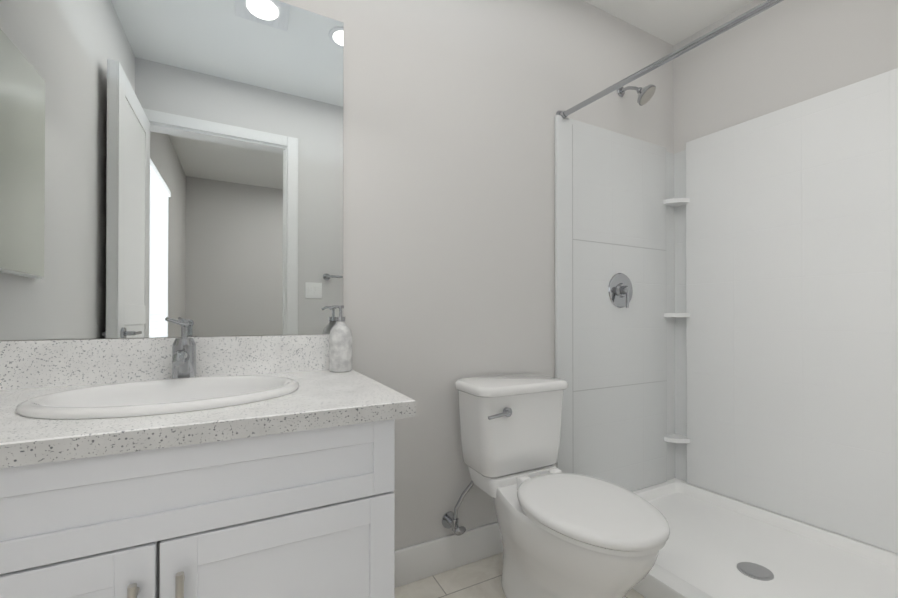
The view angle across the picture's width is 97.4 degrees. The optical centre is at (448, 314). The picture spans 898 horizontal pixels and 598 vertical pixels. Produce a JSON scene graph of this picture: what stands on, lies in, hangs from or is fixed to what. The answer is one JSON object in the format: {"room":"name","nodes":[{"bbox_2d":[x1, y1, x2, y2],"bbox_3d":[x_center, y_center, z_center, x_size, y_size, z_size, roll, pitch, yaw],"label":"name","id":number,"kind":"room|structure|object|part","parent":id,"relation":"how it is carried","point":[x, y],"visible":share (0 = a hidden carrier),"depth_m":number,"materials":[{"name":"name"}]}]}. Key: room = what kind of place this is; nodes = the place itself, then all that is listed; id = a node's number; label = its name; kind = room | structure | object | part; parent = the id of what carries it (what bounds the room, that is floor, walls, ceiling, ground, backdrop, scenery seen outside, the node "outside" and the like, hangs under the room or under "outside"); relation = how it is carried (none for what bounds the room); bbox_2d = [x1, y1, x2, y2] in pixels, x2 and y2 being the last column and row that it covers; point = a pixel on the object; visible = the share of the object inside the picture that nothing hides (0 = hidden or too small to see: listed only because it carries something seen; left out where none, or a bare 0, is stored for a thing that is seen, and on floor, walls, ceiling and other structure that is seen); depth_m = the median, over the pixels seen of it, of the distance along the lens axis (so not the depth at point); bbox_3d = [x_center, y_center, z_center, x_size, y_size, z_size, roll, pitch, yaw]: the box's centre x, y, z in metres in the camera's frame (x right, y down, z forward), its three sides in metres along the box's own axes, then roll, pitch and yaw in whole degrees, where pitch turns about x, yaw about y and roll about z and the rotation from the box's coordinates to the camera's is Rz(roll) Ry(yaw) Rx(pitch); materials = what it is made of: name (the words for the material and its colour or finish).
{"room":"bathroom","nodes":[
{"label":"bathroom","id":0,"kind":"room"},
{"bbox_2d":[0,0,673,550],"bbox_3d":[0.031,-0.277,1.760,3.155,2.700,0.120,0,0,-27],"label":"wall","id":1,"kind":"structure","parent":0,"point":[452,108],"depth_m":1.69,"materials":[{"name":"white paint"}]},
{"bbox_2d":[0,0,342,339],"bbox_3d":[-0.814,-0.510,1.254,0.943,1.160,0.005,0,0,-27],"label":"vanity mirror","id":2,"kind":"object","parent":1,"relation":"attached to","point":[161,161],"visible":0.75,"depth_m":1.22,"materials":[{"name":"clear glass"}]},
{"bbox_2d":[394,521,502,587],"bbox_3d":[0.058,1.003,1.689,1.033,0.140,0.016,0,0,-27],"label":"baseboard","id":3,"kind":"structure","parent":1,"relation":"attached to","point":[417,562],"depth_m":1.64,"materials":[{"name":"white paint"}]},
{"bbox_2d":[394,553,644,597],"bbox_3d":[1.197,1.094,0.035,3.655,0.060,4.240,0,0,-27],"label":"floor","id":4,"kind":"structure","parent":0,"point":[481,578],"depth_m":1.56,"materials":[{"name":"tile"}]},
{"bbox_2d":[0,317,415,597],"bbox_3d":[-0.652,0.537,0.966,0.974,1.060,0.655,0,0,-27],"label":"bathroom vanity","id":5,"kind":"object","parent":4,"relation":"on","point":[184,465],"visible":0.98,"depth_m":0.79,"materials":[{"name":"white paint"}]},
{"bbox_2d":[0,335,415,467],"bbox_3d":[-0.656,0.154,0.975,0.974,0.166,0.639,0,0,-27],"label":"countertop","id":6,"kind":"structure","parent":5,"relation":"on","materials":[{"name":"stone"}]},
{"bbox_2d":[15,376,298,418],"bbox_3d":[-0.657,0.251,0.958,0.550,0.144,0.406,0,0,-27],"label":"sink","id":7,"kind":"object","parent":6,"relation":"in","point":[164,397],"depth_m":0.95,"materials":[{"name":"white ceramic"}]},
{"bbox_2d":[165,317,195,378],"bbox_3d":[-0.776,0.103,1.140,0.074,0.191,0.170,0,0,-27],"label":"faucet","id":8,"kind":"object","parent":6,"relation":"on","point":[180,353],"depth_m":1.17,"materials":[{"name":"silver metal"}]},
{"bbox_2d":[329,305,351,371],"bbox_3d":[-0.384,0.084,1.395,0.082,0.232,0.080,0,0,-27],"label":"soap dispenser","id":9,"kind":"object","parent":6,"relation":"on","point":[340,346],"visible":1,"depth_m":1.36,"materials":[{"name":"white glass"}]},
{"bbox_2d":[442,373,669,597],"bbox_3d":[0.362,0.669,1.404,0.470,0.800,0.804,0,0,-27],"label":"toilet","id":10,"kind":"object","parent":4,"relation":"on","point":[568,535],"visible":1,"depth_m":1.35,"materials":[{"name":"white ceramic"}]},
{"bbox_2d":[555,0,897,597],"bbox_3d":[1.383,-0.094,1.470,1.114,2.328,1.627,0,0,-27],"label":"shower","id":11,"kind":"object","parent":4,"relation":"on","point":[726,334],"visible":0.96,"depth_m":1.95,"materials":[{"name":"white plastic"}]},
{"bbox_3d":[1.004,-0.990,1.280,0.231,0.060,1.627,0,0,-27],"label":"curtain rail","id":12,"kind":"part","parent":11,"relation":"part of","materials":[{"name":"silver metal"}]},
{"bbox_2d":[583,0,753,45],"bbox_3d":[1.197,-1.666,0.050,3.655,0.060,4.240,0,0,-27],"label":"ceiling","id":13,"kind":"structure","parent":0,"point":[673,22],"depth_m":2.13,"materials":[{"name":"white paint"}]},
{"bbox_2d":[673,0,897,153],"bbox_3d":[1.890,-0.277,1.665,0.119,2.700,1.772,0,0,-33],"label":"wall","id":14,"kind":"structure","parent":0,"point":[782,54],"depth_m":1.96,"materials":[{"name":"white paint"}]}
]}

